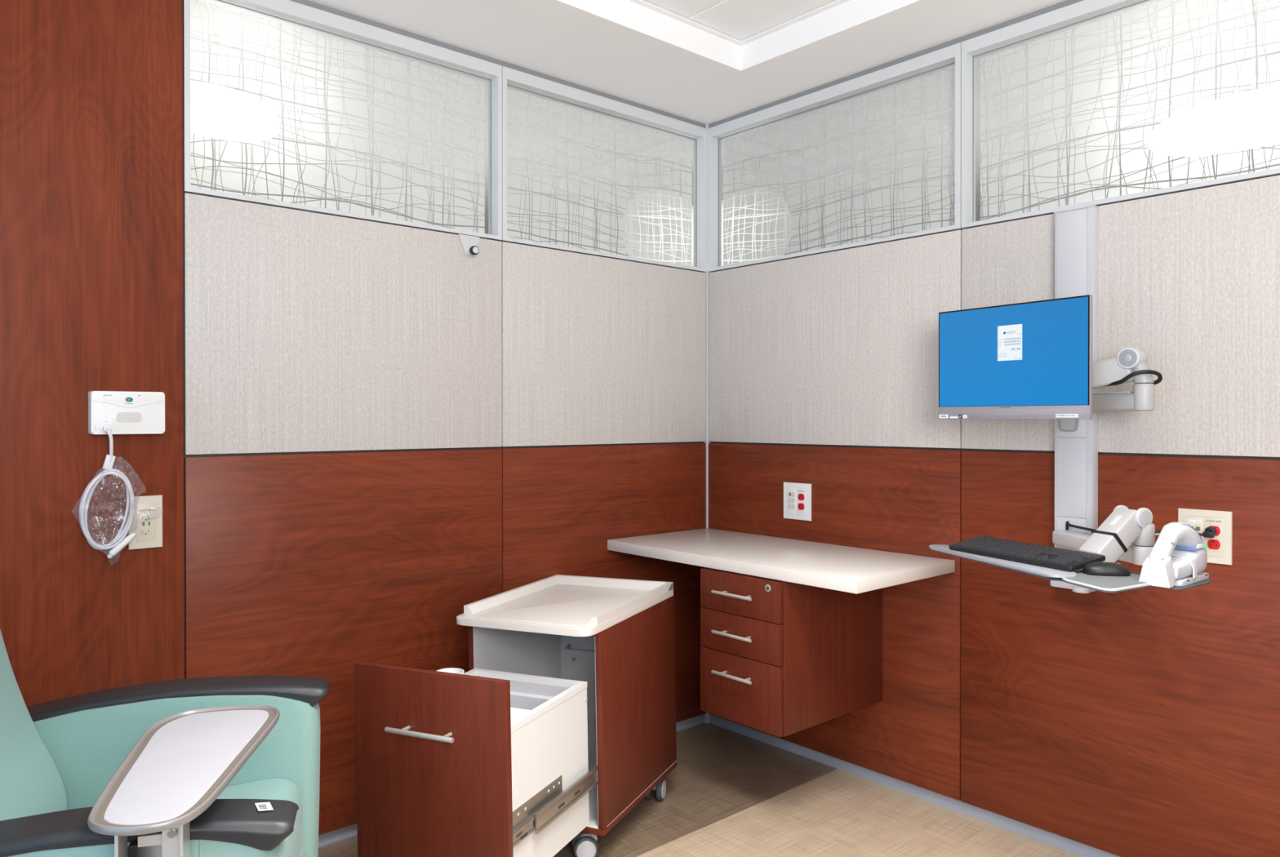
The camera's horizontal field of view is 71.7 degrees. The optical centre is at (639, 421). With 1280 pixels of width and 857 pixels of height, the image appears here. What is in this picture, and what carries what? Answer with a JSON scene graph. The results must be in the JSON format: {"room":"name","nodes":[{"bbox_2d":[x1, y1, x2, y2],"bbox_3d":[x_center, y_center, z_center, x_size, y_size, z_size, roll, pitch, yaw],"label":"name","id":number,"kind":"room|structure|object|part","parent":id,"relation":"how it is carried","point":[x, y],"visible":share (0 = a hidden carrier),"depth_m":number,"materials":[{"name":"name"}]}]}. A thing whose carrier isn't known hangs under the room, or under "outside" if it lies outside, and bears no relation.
{"room":"examination room","nodes":[
{"label":"examination room","id":0,"kind":"room"},
{"bbox_2d":[0,0,706,835],"bbox_3d":[-1.029,0.000,2.318,3.420,2.280,0.061,0,0,-41],"label":"wall","id":1,"kind":"structure","parent":0,"point":[375,433],"depth_m":2.35,"materials":[{"name":"grey"}]},
{"bbox_3d":[-1.716,-0.002,1.685,1.550,2.269,0.019,0,0,-41],"label":"tall wood panel","id":2,"kind":"part","parent":1,"relation":"part of","materials":[{"name":"brown wood"}]},
{"bbox_2d":[88,391,164,434],"bbox_3d":[-1.206,-0.022,2.087,0.153,0.100,0.051,0,0,-41],"label":"station","id":3,"kind":"object","parent":1,"relation":"attached to","point":[119,411],"visible":0.99,"depth_m":2.08,"materials":[{"name":"white plastic"}]},
{"bbox_2d":[99,422,112,433],"bbox_3d":[-1.230,0.015,2.043,0.025,0.025,0.016,0,0,-41],"label":"socket","id":4,"kind":"object","parent":3,"relation":"attached to","point":[103,426],"depth_m":2.04,"materials":[{"name":"white plastic"}]},
{"bbox_2d":[79,427,136,558],"bbox_3d":[-1.231,0.164,2.050,0.112,0.300,0.043,0,0,-41],"label":"coiled cable","id":5,"kind":"object","parent":3,"relation":"hanging from","point":[119,542],"visible":1,"depth_m":2.04,"materials":[{"name":"white plastic"}]},
{"bbox_2d":[113,410,144,424],"bbox_3d":[-1.200,-0.011,2.080,0.064,0.033,0.001,0,0,-41],"label":"speaker grille","id":6,"kind":"object","parent":3,"relation":"attached to","point":[120,417],"depth_m":2.08,"materials":[{"name":"grey plastic"}]},
{"bbox_2d":[128,495,162,550],"bbox_3d":[-1.189,0.241,2.131,0.072,0.126,0.009,0,0,-41],"label":"wall outlet","id":7,"kind":"object","parent":1,"relation":"attached to","point":[147,522],"visible":0.98,"depth_m":2.13,"materials":[{"name":"beige plastic"}]},
{"bbox_2d":[183,0,502,240],"bbox_3d":[-0.800,-0.849,2.515,0.920,0.550,0.056,0,0,-41],"label":"window","id":8,"kind":"structure","parent":1,"relation":"in","point":[289,11],"depth_m":2.48,"materials":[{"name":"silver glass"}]},
{"bbox_3d":[-0.787,-0.245,2.503,0.919,0.650,0.018,0,0,-41],"label":"fabric panel","id":9,"kind":"part","parent":1,"relation":"part of","materials":[{"name":"beige fabric"}]},
{"bbox_3d":[-0.786,0.608,2.507,0.919,1.042,0.018,0,0,-41],"label":"wood panel","id":10,"kind":"part","parent":1,"relation":"part of","materials":[{"name":"brown wood"}]},
{"bbox_2d":[457,233,479,255],"bbox_3d":[-0.512,-0.540,2.704,0.074,0.064,0.041,0,0,-41],"label":"coat hook","id":11,"kind":"object","parent":1,"relation":"attached to","point":[469,243],"visible":1,"depth_m":2.71,"materials":[{"name":"silver metal"}]},
{"bbox_3d":[-0.504,-0.522,2.696,0.027,0.027,0.016,0,0,-41],"label":"knob","id":12,"kind":"part","parent":11,"relation":"part of","materials":[{"name":"silver metal"}]},
{"bbox_2d":[289,0,706,128],"bbox_3d":[-0.452,-1.135,2.818,1.847,0.016,0.046,0,0,-41],"label":"trim","id":13,"kind":"structure","parent":1,"relation":"attached to","point":[307,2],"depth_m":2.76,"materials":[{"name":"grey metal"}]},
{"bbox_2d":[318,714,704,848],"bbox_3d":[-1.025,1.150,2.328,3.430,0.040,0.038,0,0,-41],"label":"baseboard","id":14,"kind":"structure","parent":1,"relation":"attached to","point":[331,837],"depth_m":2.49,"materials":[{"name":"rubber"}]},
{"bbox_2d":[500,66,706,272],"bbox_3d":[-0.108,-0.852,3.124,0.919,0.550,0.056,0,0,-41],"label":"window","id":15,"kind":"structure","parent":1,"relation":"in","point":[513,78],"depth_m":3.10,"materials":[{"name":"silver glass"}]},
{"bbox_3d":[-0.096,-0.248,3.112,0.917,0.650,0.018,0,0,-41],"label":"fabric panel","id":16,"kind":"part","parent":1,"relation":"part of","materials":[{"name":"beige fabric"}]},
{"bbox_3d":[-0.095,0.605,3.116,0.917,1.042,0.018,0,0,-41],"label":"wood panel","id":17,"kind":"part","parent":1,"relation":"part of","materials":[{"name":"brown wood"}]},
{"bbox_2d":[703,124,710,724],"bbox_3d":[0.259,0.009,3.421,0.018,2.310,0.018,0,0,-41],"label":"trim","id":18,"kind":"structure","parent":1,"relation":"attached to","point":[707,716],"depth_m":3.41,"materials":[{"name":"silver metal"}]},
{"bbox_2d":[708,0,1083,128],"bbox_3d":[1.403,-1.132,2.151,0.046,0.016,3.400,0,0,-41],"label":"trim","id":19,"kind":"structure","parent":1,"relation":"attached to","point":[1067,2],"depth_m":2.76,"materials":[{"name":"grey metal"}]},
{"bbox_2d":[318,722,1082,856],"bbox_3d":[0.179,1.195,2.149,8.200,0.050,8.200,0,0,-41],"label":"floor","id":20,"kind":"structure","parent":0,"point":[729,793],"depth_m":2.59,"materials":[{"name":"plastic"}]},
{"bbox_2d":[0,629,329,856],"bbox_3d":[-0.889,0.609,1.372,0.721,1.130,0.804,0,0,-15],"label":"recliner","id":21,"kind":"object","parent":20,"relation":"on","point":[217,766],"visible":1,"depth_m":1.47,"materials":[{"name":"teal leather"}]},
{"bbox_3d":[-1.115,0.409,1.363,0.281,0.730,0.484,0,0,-15],"label":"backrest","id":22,"kind":"part","parent":21,"relation":"part of","materials":[{"name":"teal plastic"}]},
{"bbox_3d":[-0.833,0.803,1.137,0.703,0.545,0.100,0,0,-15],"label":"panel","id":23,"kind":"part","parent":21,"relation":"part of","materials":[{"name":"teal plastic"}]},
{"bbox_3d":[-0.822,0.560,1.128,0.720,0.088,0.090,0,0,-15],"label":"armrest","id":24,"kind":"part","parent":21,"relation":"part of","materials":[{"name":"black plastic"}]},
{"bbox_3d":[-0.989,0.800,1.705,0.703,0.545,0.100,0,0,-15],"label":"panel","id":25,"kind":"part","parent":21,"relation":"part of","materials":[{"name":"teal plastic"}]},
{"bbox_3d":[-0.984,0.557,1.716,0.720,0.088,0.090,0,0,-15],"label":"armrest","id":26,"kind":"part","parent":21,"relation":"part of","materials":[{"name":"black plastic"}]},
{"bbox_2d":[87,705,279,835],"bbox_3d":[-0.634,0.480,1.268,0.316,0.012,0.424,0,0,-41],"label":"tray","id":27,"kind":"object","parent":21,"relation":"on","point":[179,766],"depth_m":1.22,"materials":[{"name":"white plastic"}]},
{"bbox_3d":[-0.824,0.759,1.445,0.484,0.170,0.486,0,0,-15],"label":"seat","id":28,"kind":"part","parent":21,"relation":"part of","materials":[{"name":"teal leather"}]},
{"bbox_2d":[354,574,676,856],"bbox_3d":[-0.286,0.836,2.412,0.442,0.679,0.997,-1,0,25],"label":"cart","id":29,"kind":"object","parent":20,"relation":"on","point":[561,721],"visible":1,"depth_m":2.21,"materials":[{"name":"brown wood"}]},
{"bbox_3d":[-0.486,0.695,1.977,0.184,0.011,0.036,-1,0,25],"label":"handle","id":30,"kind":"part","parent":29,"relation":"part of","materials":[{"name":"silver metal"}]},
{"bbox_3d":[-0.472,0.831,2.002,0.421,0.535,0.018,-1,0,25],"label":"drawer","id":31,"kind":"part","parent":29,"relation":"part of","materials":[{"name":"brown wood"}]},
{"bbox_2d":[436,667,464,674],"bbox_3d":[-0.466,0.648,2.162,0.072,0.075,0.072,0,0,-41],"label":"plastic cup","id":32,"kind":"object","parent":29,"relation":"on","point":[453,670],"visible":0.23,"depth_m":2.19,"materials":[{"name":"white plastic"}]},
{"bbox_3d":[-0.367,0.811,2.715,0.016,0.516,0.504,-1,0,25],"label":"panel","id":33,"kind":"part","parent":29,"relation":"part of","materials":[{"name":"brown wood"}]},
{"bbox_3d":[-0.244,0.896,2.077,0.002,0.044,0.245,-1,0,25],"label":"bracket plate","id":34,"kind":"part","parent":29,"relation":"part of","materials":[{"name":"silver metal"}]},
{"bbox_2d":[456,574,673,636],"bbox_3d":[-0.204,0.529,2.607,0.684,0.052,0.607,0,0,-41],"label":"tray","id":35,"kind":"object","parent":29,"relation":"on","point":[572,606],"depth_m":2.55,"materials":[{"name":"white plastic"}]},
{"bbox_3d":[-0.173,0.929,2.197,0.008,0.047,0.320,-1,0,25],"label":"rail","id":36,"kind":"part","parent":29,"relation":"part of","materials":[{"name":"silver metal"}]},
{"bbox_3d":[-0.083,0.805,2.853,0.385,0.516,0.015,-1,0,25],"label":"panel","id":37,"kind":"part","parent":29,"relation":"part of","materials":[{"name":"grey metal"}]},
{"bbox_3d":[-0.085,0.852,2.838,0.352,0.220,0.014,-1,0,25],"label":"service plate","id":38,"kind":"part","parent":29,"relation":"part of","materials":[{"name":"grey metal"}]},
{"bbox_3d":[-0.180,1.076,2.632,0.418,0.016,0.505,-1,0,25],"label":"panel","id":39,"kind":"part","parent":29,"relation":"part of","materials":[{"name":"brown wood"}]},
{"bbox_3d":[-0.002,0.805,2.548,0.016,0.516,0.504,-1,0,25],"label":"panel","id":40,"kind":"part","parent":29,"relation":"part of","materials":[{"name":"brown wood"}]},
{"bbox_2d":[190,0,1279,272],"bbox_3d":[0.178,-1.205,2.138,8.200,0.130,8.200,0,0,-41],"label":"glass panels","id":41,"kind":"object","parent":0,"point":[703,61],"depth_m":2.83,"materials":[{"name":"glass"}]},
{"bbox_2d":[190,22,279,142],"bbox_3d":[-1.182,-0.968,2.473,0.340,0.345,0.120,0,0,-41],"label":"pendant lamp","id":42,"kind":"object","parent":41,"relation":"hanging from","point":[208,84],"visible":0.19,"depth_m":2.46,"materials":[{"name":"silver metal"}]},
{"bbox_3d":[-1.182,-1.037,2.473,0.008,0.208,0.008,0,0,-41],"label":"stem","id":43,"kind":"part","parent":42,"relation":"part of","materials":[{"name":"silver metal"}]},
{"bbox_3d":[-1.182,-0.866,2.473,0.340,0.140,0.120,0,0,-41],"label":"lamp shade","id":44,"kind":"part","parent":42,"relation":"part of","materials":[{"name":"white"}]},
{"bbox_2d":[622,160,693,266],"bbox_3d":[0.111,-0.888,3.879,0.480,0.520,0.100,0,0,-41],"label":"pendant lamp","id":45,"kind":"object","parent":41,"relation":"hanging from","point":[682,219],"visible":0.09,"depth_m":3.80,"materials":[{"name":"silver metal"}]},
{"bbox_2d":[721,158,790,266],"bbox_3d":[0.464,-0.888,3.857,0.100,0.520,0.480,0,0,-41],"label":"pendant lamp","id":46,"kind":"object","parent":41,"relation":"hanging from","point":[732,218],"visible":0.16,"depth_m":3.78,"materials":[{"name":"silver metal"}]},
{"bbox_2d":[1147,0,1279,156],"bbox_3d":[1.583,-0.926,2.284,0.120,0.430,0.500,0,0,-41],"label":"pendant lamp","id":47,"kind":"object","parent":41,"relation":"hanging from","point":[1251,132],"visible":0.26,"depth_m":2.29,"materials":[{"name":"silver metal"}]},
{"bbox_3d":[1.583,-0.781,2.285,0.120,0.140,0.500,0,0,-41],"label":"lamp shade","id":48,"kind":"part","parent":47,"relation":"part of","materials":[{"name":"white"}]},
{"bbox_3d":[1.583,-0.994,2.284,0.008,0.294,0.008,0,0,-41],"label":"stem","id":49,"kind":"part","parent":47,"relation":"part of","materials":[{"name":"silver metal"}]},
{"bbox_2d":[708,174,1279,856],"bbox_3d":[1.399,0.283,2.167,0.060,1.712,3.420,0,0,-41],"label":"wall","id":50,"kind":"structure","parent":0,"point":[1145,722],"depth_m":2.46,"materials":[{"name":"grey"}]},
{"bbox_2d":[607,528,955,594],"bbox_3d":[0.413,0.429,2.863,0.498,0.036,1.030,0,0,-41],"label":"countertop","id":51,"kind":"structure","parent":50,"relation":"attached to","point":[852,570],"depth_m":2.69,"materials":[{"name":"white laminate"}]},
{"bbox_2d":[700,567,882,737],"bbox_3d":[0.468,0.670,2.771,0.539,0.442,0.319,0,0,-41],"label":"drawer pedestal","id":52,"kind":"object","parent":51,"relation":"attached to","point":[779,658],"visible":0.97,"depth_m":2.62,"materials":[{"name":"brown wood"}]},
{"bbox_3d":[0.276,0.509,2.606,0.033,0.010,0.153,0,0,-41],"label":"handle","id":53,"kind":"part","parent":52,"relation":"part of","materials":[{"name":"silver metal"}]},
{"bbox_3d":[0.276,0.628,2.606,0.033,0.010,0.153,0,0,-41],"label":"handle","id":54,"kind":"part","parent":52,"relation":"part of","materials":[{"name":"silver metal"}]},
{"bbox_3d":[0.276,0.749,2.607,0.033,0.010,0.153,0,0,-41],"label":"handle","id":55,"kind":"part","parent":52,"relation":"part of","materials":[{"name":"silver metal"}]},
{"bbox_3d":[0.296,0.512,2.620,0.017,0.116,0.314,0,0,-41],"label":"drawer","id":56,"kind":"part","parent":52,"relation":"part of","materials":[{"name":"brown wood"}]},
{"bbox_3d":[0.296,0.632,2.621,0.017,0.118,0.314,0,0,-41],"label":"drawer","id":57,"kind":"part","parent":52,"relation":"part of","materials":[{"name":"brown wood"}]},
{"bbox_3d":[0.296,0.791,2.622,0.017,0.197,0.314,0,0,-41],"label":"drawer","id":58,"kind":"part","parent":52,"relation":"part of","materials":[{"name":"brown wood"}]},
{"bbox_2d":[783,482,811,520],"bbox_3d":[0.546,0.276,3.082,0.010,0.127,0.119,0,0,-41],"label":"wall outlet","id":59,"kind":"object","parent":50,"relation":"attached to","point":[797,496],"visible":1,"depth_m":3.08,"materials":[{"name":"white plastic"}]},
{"bbox_2d":[797,502,804,510],"bbox_3d":[0.558,0.293,3.064,0.004,0.023,0.027,0,0,-41],"label":"receptacle","id":60,"kind":"object","parent":59,"relation":"attached to","point":[800,505],"depth_m":3.06,"materials":[{"name":"red plastic"}]},
{"bbox_2d":[797,493,804,500],"bbox_3d":[0.558,0.260,3.063,0.004,0.023,0.027,0,0,-41],"label":"receptacle","id":61,"kind":"object","parent":59,"relation":"attached to","point":[800,496],"depth_m":3.06,"materials":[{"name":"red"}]},
{"bbox_3d":[0.614,0.605,3.028,0.018,1.042,1.039,0,0,-41],"label":"wood panel","id":62,"kind":"part","parent":50,"relation":"part of","materials":[{"name":"brown wood"}]},
{"bbox_3d":[0.613,-0.248,3.024,0.018,0.650,1.039,0,0,-41],"label":"fabric panel","id":63,"kind":"part","parent":50,"relation":"part of","materials":[{"name":"beige fabric"}]},
{"bbox_2d":[707,42,964,271],"bbox_3d":[0.627,-0.852,3.034,0.056,0.550,1.042,0,0,-41],"label":"window","id":64,"kind":"structure","parent":50,"relation":"in","point":[950,55],"depth_m":2.99,"materials":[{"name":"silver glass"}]},
{"bbox_2d":[710,714,1119,856],"bbox_3d":[1.397,1.149,2.175,0.038,0.040,3.430,0,0,-41],"label":"baseboard","id":65,"kind":"structure","parent":50,"relation":"attached to","point":[1050,838],"depth_m":2.73,"materials":[{"name":"grey rubber"}]},
{"bbox_2d":[928,204,1211,593],"bbox_3d":[1.044,-0.061,2.079,0.448,1.011,0.602,0,0,-15],"label":"workstation mount","id":66,"kind":"object","parent":50,"relation":"attached to","point":[1076,228],"visible":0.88,"depth_m":2.31,"materials":[{"name":"grey plastic"}]},
{"bbox_2d":[937,294,1093,419],"bbox_3d":[0.961,-0.156,2.294,0.028,0.297,0.430,0,0,-34],"label":"monitor","id":67,"kind":"object","parent":66,"relation":"attached to","point":[1033,359],"visible":1,"depth_m":2.26,"materials":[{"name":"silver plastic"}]},
{"bbox_2d":[949,535,1105,571],"bbox_3d":[0.901,0.306,2.088,0.112,0.030,0.362,0,0,-24],"label":"keyboard","id":68,"kind":"object","parent":66,"relation":"on","point":[1066,560],"visible":1,"depth_m":2.05,"materials":[{"name":"black plastic"}]},
{"bbox_2d":[928,544,1211,592],"bbox_3d":[0.896,0.333,2.014,0.332,0.022,0.634,0,0,-41],"label":"keyboard tray","id":69,"kind":"object","parent":66,"relation":"on","point":[1098,583],"depth_m":1.87,"materials":[{"name":"grey plastic"}]},
{"bbox_3d":[1.145,0.434,2.297,0.044,0.014,0.044,0,0,-41],"label":"foot knob","id":70,"kind":"part","parent":66,"relation":"part of","materials":[{"name":"grey plastic"}]},
{"bbox_3d":[1.141,0.306,2.191,0.048,0.043,0.357,0,0,-7],"label":"keyboard arm","id":71,"kind":"part","parent":66,"relation":"part of","materials":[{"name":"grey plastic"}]},
{"bbox_3d":[1.085,0.266,2.033,0.142,0.131,0.060,0,0,-17],"label":"spring arm","id":72,"kind":"part","parent":66,"relation":"part of","materials":[{"name":"grey paint"}]},
{"bbox_2d":[1082,561,1140,576],"bbox_3d":[1.018,0.314,1.893,0.131,0.026,0.053,0,0,19],"label":"computer mouse","id":73,"kind":"object","parent":66,"relation":"on","point":[1102,569],"visible":0.92,"depth_m":1.88,"materials":[{"name":"black plastic"}]},
{"bbox_3d":[1.182,-0.072,2.229,0.034,0.004,0.172,0,0,-10],"label":"arm","id":74,"kind":"part","parent":66,"relation":"part of","materials":[{"name":"grey plastic"}]},
{"bbox_3d":[1.101,-0.109,2.215,0.052,0.102,0.250,0,0,-44],"label":"spring arm","id":75,"kind":"part","parent":66,"relation":"part of","materials":[{"name":"grey paint"}]},
{"bbox_3d":[1.185,-0.060,2.221,0.159,0.066,0.229,0,0,-41],"label":"monitor arm","id":76,"kind":"part","parent":66,"relation":"part of","materials":[{"name":"grey paint"}]},
{"bbox_2d":[1170,545,1208,586],"bbox_3d":[1.132,0.295,1.870,0.162,0.078,0.080,0,0,-39],"label":"cradle","id":77,"kind":"object","parent":66,"relation":"on","point":[1188,566],"visible":0.55,"depth_m":1.84,"materials":[{"name":"grey plastic"}]},
{"bbox_2d":[1138,522,1207,587],"bbox_3d":[1.120,0.273,1.858,0.200,0.122,0.076,0,0,-39],"label":"barcode scanner","id":78,"kind":"object","parent":77,"relation":"in","point":[1157,570],"visible":0.98,"depth_m":1.81,"materials":[{"name":"grey plastic"}]},
{"bbox_3d":[1.136,0.329,1.873,0.153,0.011,0.072,0,0,-39],"label":"plate","id":79,"kind":"part","parent":77,"relation":"part of","materials":[{"name":"grey plastic"}]},
{"bbox_2d":[960,0,1279,228],"bbox_3d":[1.318,-0.848,2.250,0.056,0.550,1.045,0,0,-41],"label":"window","id":80,"kind":"structure","parent":50,"relation":"in","point":[1085,11],"depth_m":2.34,"materials":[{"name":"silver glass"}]},
{"bbox_3d":[1.304,0.608,2.244,0.018,1.042,1.044,0,0,-41],"label":"wood panel","id":81,"kind":"part","parent":50,"relation":"part of","materials":[{"name":"brown wood"}]},
{"bbox_3d":[1.304,-0.244,2.240,0.018,0.650,1.044,0,0,-41],"label":"fabric panel","id":82,"kind":"part","parent":50,"relation":"part of","materials":[{"name":"beige fabric"}]},
{"bbox_2d":[1177,508,1232,565],"bbox_3d":[1.368,0.277,2.148,0.010,0.127,0.114,0,0,-41],"label":"wall outlet","id":83,"kind":"object","parent":50,"relation":"attached to","point":[1220,548],"visible":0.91,"depth_m":2.13,"materials":[{"name":"beige plastic"}]},
{"bbox_2d":[1090,526,1216,537],"bbox_3d":[1.270,0.270,2.203,0.275,0.039,0.032,0,0,41],"label":"power cord","id":84,"kind":"object","parent":83,"relation":"attached to","point":[1210,531],"visible":0.43,"depth_m":2.12,"materials":[{"name":"black plastic"}]},
{"bbox_2d":[1207,539,1220,549],"bbox_3d":[1.380,0.295,2.130,0.004,0.023,0.027,0,0,-41],"label":"receptacle","id":85,"kind":"object","parent":83,"relation":"attached to","point":[1211,544],"depth_m":2.13,"materials":[{"name":"red plastic"}]},
{"bbox_2d":[1209,525,1220,535],"bbox_3d":[1.380,0.262,2.130,0.004,0.023,0.027,0,0,-41],"label":"receptacle","id":86,"kind":"object","parent":83,"relation":"attached to","point":[1218,527],"depth_m":2.12,"materials":[{"name":"red plastic"}]}
]}

